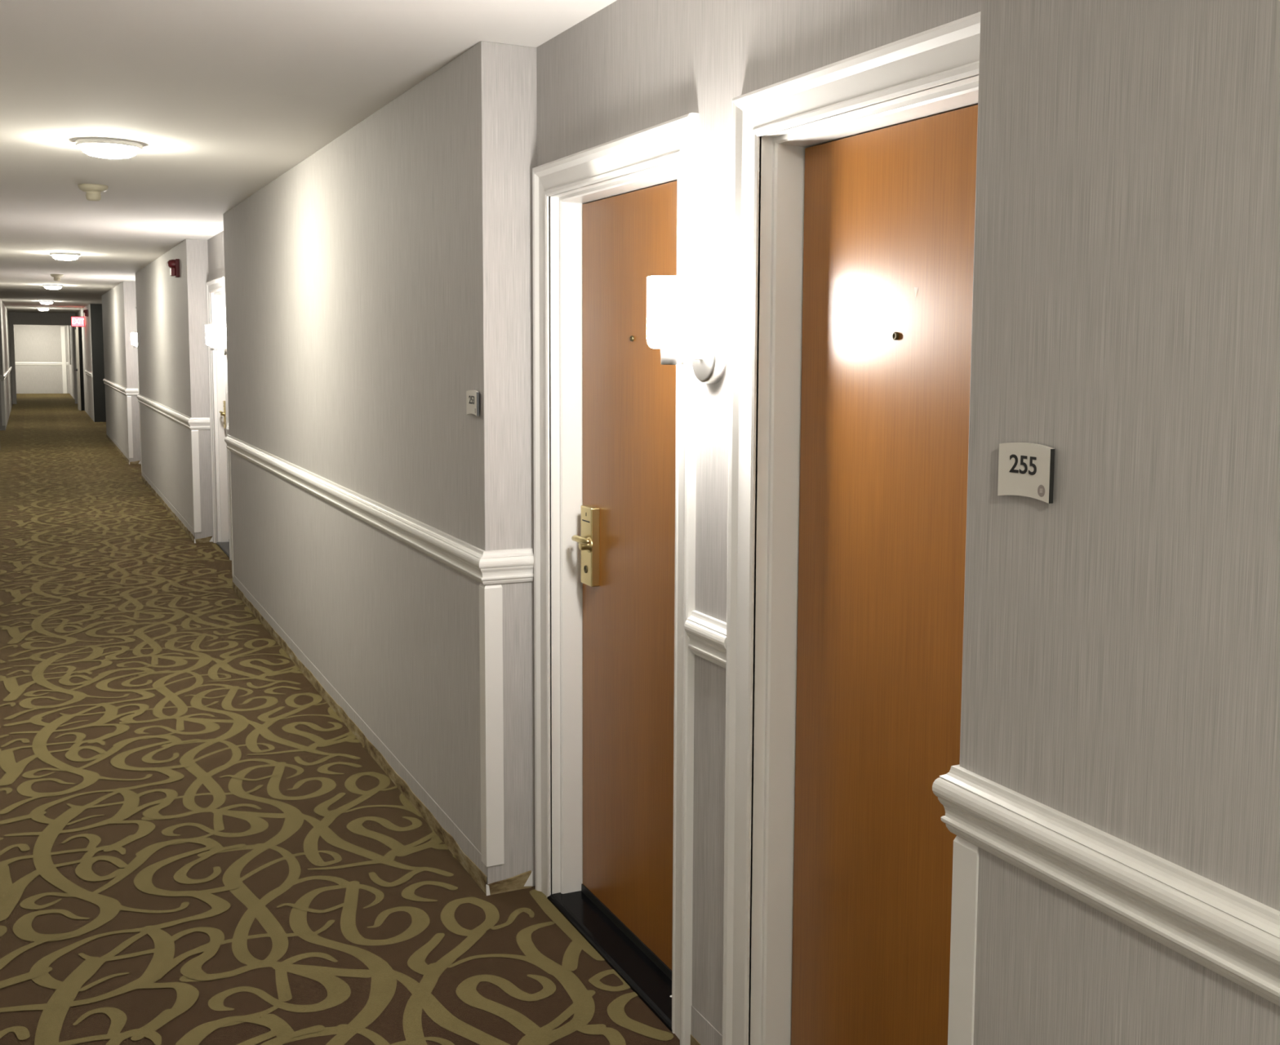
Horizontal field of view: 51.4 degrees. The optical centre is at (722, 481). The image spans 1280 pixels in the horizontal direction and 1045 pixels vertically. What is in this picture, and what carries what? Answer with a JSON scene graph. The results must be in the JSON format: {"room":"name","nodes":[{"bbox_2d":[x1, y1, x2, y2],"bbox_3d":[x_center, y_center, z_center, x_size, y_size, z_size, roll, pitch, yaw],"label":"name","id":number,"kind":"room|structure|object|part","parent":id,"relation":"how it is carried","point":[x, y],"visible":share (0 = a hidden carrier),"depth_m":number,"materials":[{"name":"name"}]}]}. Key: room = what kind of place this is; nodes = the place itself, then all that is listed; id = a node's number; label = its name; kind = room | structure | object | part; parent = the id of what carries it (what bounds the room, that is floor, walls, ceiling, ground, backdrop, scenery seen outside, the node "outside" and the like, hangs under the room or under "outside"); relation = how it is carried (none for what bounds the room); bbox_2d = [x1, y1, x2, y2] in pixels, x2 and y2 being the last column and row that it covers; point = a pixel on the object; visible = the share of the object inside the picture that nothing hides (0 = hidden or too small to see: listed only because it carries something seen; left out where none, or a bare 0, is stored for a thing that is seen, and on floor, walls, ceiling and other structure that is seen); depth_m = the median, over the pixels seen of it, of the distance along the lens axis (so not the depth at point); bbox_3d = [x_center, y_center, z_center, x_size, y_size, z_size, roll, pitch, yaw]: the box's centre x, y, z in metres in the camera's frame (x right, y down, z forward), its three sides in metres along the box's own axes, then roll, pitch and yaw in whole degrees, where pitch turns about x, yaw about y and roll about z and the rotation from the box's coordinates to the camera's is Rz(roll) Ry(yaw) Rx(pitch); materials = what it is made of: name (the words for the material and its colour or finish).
{"room":"hotel corridor","nodes":[
{"label":"hotel corridor","id":0,"kind":"room"},
{"bbox_2d":[0,298,13,430],"bbox_3d":[-16.306,-2.742,30.116,0.150,2.463,12.300,-2,6,-27],"label":"wall","id":1,"kind":"structure","parent":0,"point":[5,347],"depth_m":27.78,"materials":[{"name":"paint"}]},
{"bbox_2d":[0,380,5,426],"bbox_3d":[-13.444,-1.464,24.802,0.054,0.840,0.054,-2,6,-27],"label":"guard","id":2,"kind":"object","parent":1,"relation":"attached to","point":[2,384],"visible":1,"depth_m":24.78,"materials":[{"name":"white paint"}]},
{"bbox_2d":[0,365,12,380],"bbox_3d":[-16.446,-2.484,30.054,0.526,0.100,12.326,-2,6,-27],"label":"chair rail","id":3,"kind":"object","parent":1,"relation":"attached to","point":[2,377],"visible":1,"depth_m":26.52,"materials":[{"name":"white paint"}]},
{"bbox_2d":[13,324,69,393],"bbox_3d":[-22.253,-4.119,43.520,3.000,2.463,0.100,-2,6,-27],"label":"wall","id":4,"kind":"structure","parent":0,"point":[33,343],"depth_m":43.42,"materials":[{"name":"paint"}]},
{"bbox_2d":[14,361,68,364],"bbox_3d":[-22.351,-3.858,43.425,1.720,0.100,0.026,-2,6,-27],"label":"chair rail","id":5,"kind":"object","parent":4,"relation":"attached to","point":[16,362],"visible":0.66,"depth_m":43.41,"materials":[{"name":"white paint"}]},
{"bbox_2d":[60,326,67,393],"bbox_3d":[-21.699,-4.004,43.748,0.125,2.200,0.030,-2,6,-27],"label":"trim","id":6,"kind":"structure","parent":4,"relation":"attached to","point":[62,328],"depth_m":43.73,"materials":[{"name":"white paint"}]},
{"bbox_2d":[8,311,77,404],"bbox_3d":[-18.341,-3.345,36.048,2.035,2.463,0.160,-2,6,-27],"label":"wall","id":7,"kind":"structure","parent":0,"point":[15,317],"depth_m":35.76,"materials":[{"name":"paint"}]},
{"bbox_2d":[66,303,94,422],"bbox_3d":[-17.250,-3.312,35.823,0.308,2.463,18.250,-2,6,-27],"label":"wall","id":8,"kind":"structure","parent":0,"point":[86,330],"depth_m":30.63,"materials":[{"name":"paint"}]},
{"bbox_2d":[67,325,71,364],"bbox_3d":[-20.064,-4.200,40.803,0.045,1.200,0.100,-2,6,-27],"label":"trim","id":9,"kind":"structure","parent":8,"relation":"attached to","point":[68,326],"depth_m":40.76,"materials":[{"name":"white paint"}]},
{"bbox_2d":[71,315,84,326],"bbox_3d":[-14.782,-3.669,30.444,0.281,0.235,0.056,-2,6,-27],"label":"exit sign","id":10,"kind":"object","parent":8,"relation":"attached to","point":[75,321],"visible":1,"depth_m":30.42,"materials":[{"name":"red"}]},
{"bbox_2d":[74,326,84,410],"bbox_3d":[-15.883,-2.833,32.734,0.191,2.140,0.950,-2,6,-27],"label":"door","id":11,"kind":"structure","parent":8,"relation":"in","point":[79,369],"depth_m":32.55,"materials":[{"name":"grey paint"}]},
{"bbox_2d":[82,309,88,316],"bbox_3d":[-13.720,-3.631,28.598,0.104,0.150,0.124,-2,6,-27],"label":"fire alarm","id":12,"kind":"object","parent":8,"relation":"attached to","point":[86,311],"visible":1,"depth_m":28.56,"materials":[{"name":"red plastic"}]},
{"bbox_2d":[84,369,92,377],"bbox_3d":[-14.015,-2.390,29.343,0.026,0.100,3.640,-2,6,-27],"label":"chair rail","id":13,"kind":"object","parent":8,"relation":"attached to","point":[87,372],"visible":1,"depth_m":28.90,"materials":[{"name":"white paint"}]},
{"bbox_2d":[102,280,140,462],"bbox_3d":[-9.295,-1.738,20.613,0.282,2.463,6.022,-2,6,-27],"label":"wall","id":14,"kind":"structure","parent":0,"point":[119,303],"depth_m":18.89,"materials":[{"name":"paint"}]},
{"bbox_2d":[102,377,138,395],"bbox_3d":[-9.362,-1.485,20.604,0.188,0.100,6.074,-2,6,-27],"label":"chair rail","id":15,"kind":"object","parent":14,"relation":"attached to","point":[128,392],"visible":0.78,"depth_m":18.62,"materials":[{"name":"white paint"}]},
{"bbox_2d":[106,431,140,464],"bbox_3d":[-9.371,-0.562,20.692,0.144,0.106,6.028,-2,6,-27],"label":"baseboard","id":16,"kind":"structure","parent":14,"relation":"attached to","point":[109,437],"depth_m":19.72,"materials":[{"name":"beige wood"}]},
{"bbox_2d":[126,395,133,457],"bbox_3d":[-8.030,-0.741,17.993,0.054,0.840,0.054,-2,6,-27],"label":"guard","id":17,"kind":"object","parent":14,"relation":"attached to","point":[128,397],"visible":1,"depth_m":17.97,"materials":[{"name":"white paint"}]},
{"bbox_2d":[135,239,213,539],"bbox_3d":[-5.525,-0.991,13.392,0.282,2.463,5.810,-2,6,-27],"label":"wall","id":18,"kind":"structure","parent":0,"point":[171,313],"depth_m":11.80,"materials":[{"name":"paint"}]},
{"bbox_2d":[138,403,142,472],"bbox_3d":[-6.965,-0.529,15.953,0.054,0.840,0.054,-2,6,-27],"label":"guard","id":19,"kind":"object","parent":18,"relation":"attached to","point":[139,403],"visible":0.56,"depth_m":15.93,"materials":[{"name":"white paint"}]},
{"bbox_2d":[165,258,179,277],"bbox_3d":[-4.641,-1.803,11.210,0.104,0.150,0.124,-2,6,-27],"label":"fire alarm","id":20,"kind":"object","parent":18,"relation":"attached to","point":[174,264],"visible":1,"depth_m":11.17,"materials":[{"name":"red plastic"}]},
{"bbox_2d":[169,266,175,275],"bbox_3d":[-4.641,-1.772,11.214,0.035,0.071,0.100,-2,6,-27],"label":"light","id":21,"kind":"object","parent":20,"relation":"attached to","point":[172,270],"depth_m":11.17,"materials":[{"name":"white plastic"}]},
{"bbox_2d":[136,394,210,430],"bbox_3d":[-5.601,-0.737,13.379,0.168,0.100,5.862,-2,6,-27],"label":"chair rail","id":22,"kind":"object","parent":18,"relation":"attached to","point":[197,423],"visible":0.86,"depth_m":11.63,"materials":[{"name":"white paint"}]},
{"bbox_2d":[141,471,213,542],"bbox_3d":[-5.602,0.186,13.471,0.144,0.106,5.816,-2,6,-27],"label":"baseboard","id":23,"kind":"structure","parent":18,"relation":"attached to","point":[175,513],"depth_m":12.39,"materials":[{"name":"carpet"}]},
{"bbox_2d":[191,430,201,532],"bbox_3d":[-4.309,-0.003,10.865,0.054,0.840,0.054,-2,6,-27],"label":"guard","id":24,"kind":"object","parent":18,"relation":"attached to","point":[194,433],"visible":1,"depth_m":10.84,"materials":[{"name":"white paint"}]},
{"bbox_2d":[207,231,224,281],"bbox_3d":[-3.583,-0.623,9.848,0.120,2.463,2.304,-2,6,-27],"label":"wall","id":25,"kind":"structure","parent":0,"point":[215,243],"depth_m":10.26,"materials":[{"name":"paint"}]},
{"bbox_2d":[205,324,226,355],"bbox_3d":[-3.732,-1.043,9.804,0.154,0.224,0.112,-2,6,-27],"label":"wall sconce","id":26,"kind":"object","parent":25,"relation":"attached to","point":[213,332],"visible":0.92,"depth_m":9.75,"materials":[{"name":"silver metal"}]},
{"bbox_3d":[-3.752,-1.079,9.790,0.109,0.150,0.109,-2,6,-27],"label":"lamp shade","id":27,"kind":"part","parent":26,"relation":"part of","materials":[{"name":"white"}]},
{"bbox_2d":[206,276,231,559],"bbox_3d":[-3.870,-0.511,10.415,0.172,2.124,1.021,-2,6,-27],"label":"door","id":28,"kind":"structure","parent":25,"relation":"in","point":[215,288],"depth_m":10.76,"materials":[{"name":"white paint"}]},
{"bbox_3d":[-4.021,-0.545,10.663,0.036,0.048,0.123,-2,6,-27],"label":"lever handle","id":29,"kind":"part","parent":28,"relation":"part of","materials":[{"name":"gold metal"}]},
{"bbox_3d":[-4.001,-0.539,10.694,0.027,0.222,0.081,-2,6,-27],"label":"lock plate","id":30,"kind":"part","parent":28,"relation":"part of","materials":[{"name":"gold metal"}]},
{"bbox_2d":[0,0,617,313],"bbox_3d":[-10.348,-3.164,21.911,4.400,0.100,55.200,-2,6,-27],"label":"ceiling","id":31,"kind":"structure","parent":0,"point":[222,99],"depth_m":4.57,"materials":[{"name":"white paint"}]},
{"bbox_2d":[37,307,49,311],"bbox_3d":[-16.105,-4.082,31.498,0.260,0.063,0.260,-2,6,-27],"label":"ceiling light","id":32,"kind":"object","parent":31,"relation":"attached to","point":[38,308],"visible":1,"depth_m":31.41,"materials":[{"name":"white glass"}]},
{"bbox_2d":[39,301,53,304],"bbox_3d":[-13.386,-3.542,26.289,0.260,0.063,0.260,-2,6,-27],"label":"ceiling light","id":33,"kind":"object","parent":31,"relation":"attached to","point":[41,302],"visible":1,"depth_m":26.21,"materials":[{"name":"white glass"}]},
{"bbox_2d":[40,302,52,304],"bbox_3d":[-13.386,-3.535,26.290,0.218,0.049,0.218,-2,6,-27],"label":"diffuser","id":34,"kind":"object","parent":33,"relation":"attached to","point":[44,303],"depth_m":26.22,"materials":[{"name":"white glass"}]},
{"bbox_2d":[42,284,62,289],"bbox_3d":[-9.653,-2.802,19.139,0.260,0.063,0.260,-2,6,-27],"label":"ceiling light","id":35,"kind":"object","parent":31,"relation":"attached to","point":[47,286],"visible":1,"depth_m":19.06,"materials":[{"name":"white glass"}]},
{"bbox_2d":[44,286,61,289],"bbox_3d":[-9.653,-2.795,19.140,0.218,0.049,0.218,-2,6,-27],"label":"diffuser","id":36,"kind":"object","parent":35,"relation":"attached to","point":[47,287],"depth_m":19.07,"materials":[{"name":"white glass"}]},
{"bbox_2d":[49,274,63,280],"bbox_3d":[-8.133,-2.491,16.227,0.148,0.082,0.148,-2,6,-27],"label":"smoke detector","id":37,"kind":"object","parent":31,"relation":"attached to","point":[56,277],"visible":1,"depth_m":16.19,"materials":[{"name":"beige plastic"}]},
{"bbox_2d":[49,252,80,260],"bbox_3d":[-6.179,-2.113,12.483,0.260,0.063,0.260,-2,6,-27],"label":"ceiling light","id":38,"kind":"object","parent":31,"relation":"attached to","point":[58,255],"visible":1,"depth_m":12.40,"materials":[{"name":"white glass"}]},
{"bbox_2d":[52,254,78,260],"bbox_3d":[-6.179,-2.106,12.484,0.218,0.049,0.218,-2,6,-27],"label":"diffuser","id":39,"kind":"object","parent":38,"relation":"attached to","point":[62,257],"depth_m":12.41,"materials":[{"name":"white glass"}]},
{"bbox_2d":[77,183,108,200],"bbox_3d":[-3.381,-1.550,7.137,0.148,0.082,0.148,-2,6,-27],"label":"smoke detector","id":40,"kind":"object","parent":31,"relation":"attached to","point":[93,191],"visible":1,"depth_m":7.10,"materials":[{"name":"beige plastic"}]},
{"bbox_2d":[75,137,142,159],"bbox_3d":[-2.593,-1.403,5.615,0.260,0.063,0.260,-2,6,-27],"label":"ceiling light","id":41,"kind":"object","parent":31,"relation":"attached to","point":[104,148],"visible":1,"depth_m":5.54,"materials":[{"name":"white glass"}]},
{"bbox_2d":[80,143,137,159],"bbox_3d":[-2.593,-1.395,5.616,0.218,0.049,0.218,-2,6,-27],"label":"diffuser","id":42,"kind":"object","parent":41,"relation":"attached to","point":[113,151],"depth_m":5.55,"materials":[{"name":"white glass"}]},
{"bbox_2d":[0,393,679,1044],"bbox_3d":[-10.373,-0.665,22.156,4.400,0.004,55.200,-2,6,-27],"label":"floor","id":43,"kind":"structure","parent":0,"point":[197,847],"depth_m":4.33,"materials":[{"name":"brown carpet"}]},
{"bbox_2d":[222,40,537,886],"bbox_3d":[-1.841,-0.260,6.336,0.282,2.463,5.570,-2,6,-27],"label":"wall","id":44,"kind":"structure","parent":0,"point":[384,277],"depth_m":4.58,"materials":[{"name":"paint"}]},
{"bbox_2d":[228,450,233,577],"bbox_3d":[-3.225,0.212,8.790,0.054,0.840,0.054,-2,6,-27],"label":"guard","id":45,"kind":"object","parent":44,"relation":"attached to","point":[228,451],"visible":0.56,"depth_m":8.77,"materials":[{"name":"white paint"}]},
{"bbox_2d":[224,434,533,585],"bbox_3d":[-1.917,-0.007,6.322,0.168,0.100,5.622,-2,6,-27],"label":"chair rail","id":46,"kind":"object","parent":44,"relation":"attached to","point":[516,565],"visible":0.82,"depth_m":4.53,"materials":[{"name":"white paint"}]},
{"bbox_2d":[232,574,532,895],"bbox_3d":[-1.918,0.916,6.414,0.144,0.106,5.576,-2,6,-27],"label":"baseboard","id":47,"kind":"structure","parent":44,"relation":"attached to","point":[466,853],"depth_m":4.92,"materials":[{"name":"wood"}]},
{"bbox_2d":[466,390,479,416],"bbox_3d":[-0.723,-0.229,3.858,0.012,0.073,0.100,-2,6,-27],"label":"number sign","id":48,"kind":"object","parent":44,"relation":"attached to","point":[472,396],"visible":1,"depth_m":3.85,"materials":[{"name":"white plastic"}]},
{"bbox_2d":[479,582,504,866],"bbox_3d":[-0.680,0.717,3.914,0.054,0.840,0.054,-2,6,-27],"label":"guard","id":49,"kind":"object","parent":44,"relation":"attached to","point":[491,602],"visible":1,"depth_m":3.89,"materials":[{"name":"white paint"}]},
{"bbox_2d":[536,0,981,1035],"bbox_3d":[0.024,0.093,2.938,0.120,2.463,2.213,-2,6,-27],"label":"wall","id":50,"kind":"structure","parent":0,"point":[628,67],"depth_m":2.91,"materials":[{"name":"paint"}]},
{"bbox_2d":[532,112,698,1044],"bbox_3d":[-0.241,0.209,3.464,0.172,2.124,1.021,-2,6,-27],"label":"door","id":51,"kind":"structure","parent":50,"relation":"in","point":[615,426],"depth_m":3.58,"materials":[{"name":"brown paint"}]},
{"bbox_3d":[-0.392,0.175,3.712,0.036,0.048,0.123,-2,6,-27],"label":"lever handle","id":52,"kind":"part","parent":51,"relation":"part of","materials":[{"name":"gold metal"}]},
{"bbox_3d":[-0.372,0.181,3.744,0.027,0.222,0.081,-2,6,-27],"label":"lock plate","id":53,"kind":"part","parent":51,"relation":"part of","materials":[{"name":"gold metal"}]},
{"bbox_2d":[646,275,726,383],"bbox_3d":[-0.085,-0.320,2.817,0.154,0.224,0.112,-2,6,-27],"label":"wall sconce","id":54,"kind":"object","parent":50,"relation":"attached to","point":[672,301],"visible":1,"depth_m":2.77,"materials":[{"name":"silver metal"}]},
{"bbox_3d":[-0.105,-0.356,2.803,0.109,0.150,0.109,-2,6,-27],"label":"lamp shade","id":55,"kind":"part","parent":54,"relation":"part of","materials":[{"name":"white"}]},
{"bbox_3d":[-0.078,-0.265,2.826,0.082,0.010,0.014,-2,6,-27],"label":"arm","id":56,"kind":"part","parent":54,"relation":"part of","materials":[{"name":"silver metal"}]},
{"bbox_2d":[684,609,726,668],"bbox_3d":[-0.029,0.348,2.901,0.026,0.100,0.193,-2,6,-27],"label":"chair rail","id":57,"kind":"object","parent":50,"relation":"attached to","point":[707,634],"visible":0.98,"depth_m":2.90,"materials":[{"name":"white paint"}]},
{"bbox_2d":[690,1004,722,1044],"bbox_3d":[-0.028,1.273,2.998,0.003,0.100,0.193,-2,6,-27],"label":"baseboard","id":58,"kind":"structure","parent":50,"relation":"attached to","point":[703,1033],"depth_m":3.03,"materials":[{"name":"wood"}]},
{"bbox_2d":[722,11,980,1044],"bbox_3d":[0.308,0.318,2.411,0.172,2.124,0.977,-2,6,-27],"label":"door","id":59,"kind":"structure","parent":50,"relation":"in","point":[854,178],"depth_m":2.56,"materials":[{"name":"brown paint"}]},
{"bbox_2d":[958,0,1279,1044],"bbox_3d":[1.538,0.410,-0.136,0.282,2.463,4.667,-2,6,-27],"label":"wall","id":60,"kind":"structure","parent":0,"point":[1121,676],"depth_m":1.57,"materials":[{"name":"paint"}]},
{"bbox_2d":[947,835,978,1044],"bbox_3d":[0.361,0.923,1.920,0.054,0.840,0.054,-2,6,-27],"label":"guard","id":61,"kind":"object","parent":60,"relation":"attached to","point":[965,854],"visible":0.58,"depth_m":1.88,"materials":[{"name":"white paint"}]},
{"bbox_2d":[997,442,1054,503],"bbox_3d":[0.395,-0.013,1.717,0.012,0.073,0.100,-2,6,-27],"label":"number sign","id":62,"kind":"object","parent":60,"relation":"attached to","point":[1024,468],"visible":1,"depth_m":1.71,"materials":[{"name":"white plastic"}]},
{"bbox_2d":[932,764,1279,1006],"bbox_3d":[1.455,0.662,-0.138,0.168,0.100,4.693,-2,6,-27],"label":"chair rail","id":63,"kind":"object","parent":60,"relation":"attached to","point":[1232,934],"visible":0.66,"depth_m":1.57,"materials":[{"name":"white paint"}]},
{"bbox_3d":[-7.314,-1.362,16.993,0.120,2.463,2.264,-2,6,-27],"label":"wall","id":64,"kind":"structure","parent":0,"visible":0},
{"bbox_2d":[130,333,137,347],"bbox_3d":[-7.479,-1.786,16.981,0.154,0.224,0.112,-2,6,-27],"label":"wall sconce","id":65,"kind":"object","parent":64,"relation":"attached to","point":[133,335],"visible":0.52,"depth_m":16.92,"materials":[{"name":"white glass"}]},
{"bbox_2d":[135,306,141,464],"bbox_3d":[-7.590,-1.249,17.542,0.172,2.124,1.021,-2,6,-27],"label":"door","id":66,"kind":"structure","parent":64,"relation":"in","point":[135,307],"depth_m":17.92,"materials":[{"name":"white paint"}]},
{"bbox_3d":[-12.242,-2.517,28.239,1.592,2.463,0.100,-2,6,-27],"label":"wall","id":67,"kind":"structure","parent":0,"visible":0},
{"bbox_2d":[89,303,106,422],"bbox_3d":[-12.949,-2.482,27.813,0.457,2.463,0.010,-2,6,-27],"label":"panel","id":68,"kind":"object","parent":67,"relation":"attached to","point":[96,320],"visible":0.36,"depth_m":27.76,"materials":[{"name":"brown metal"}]}
]}

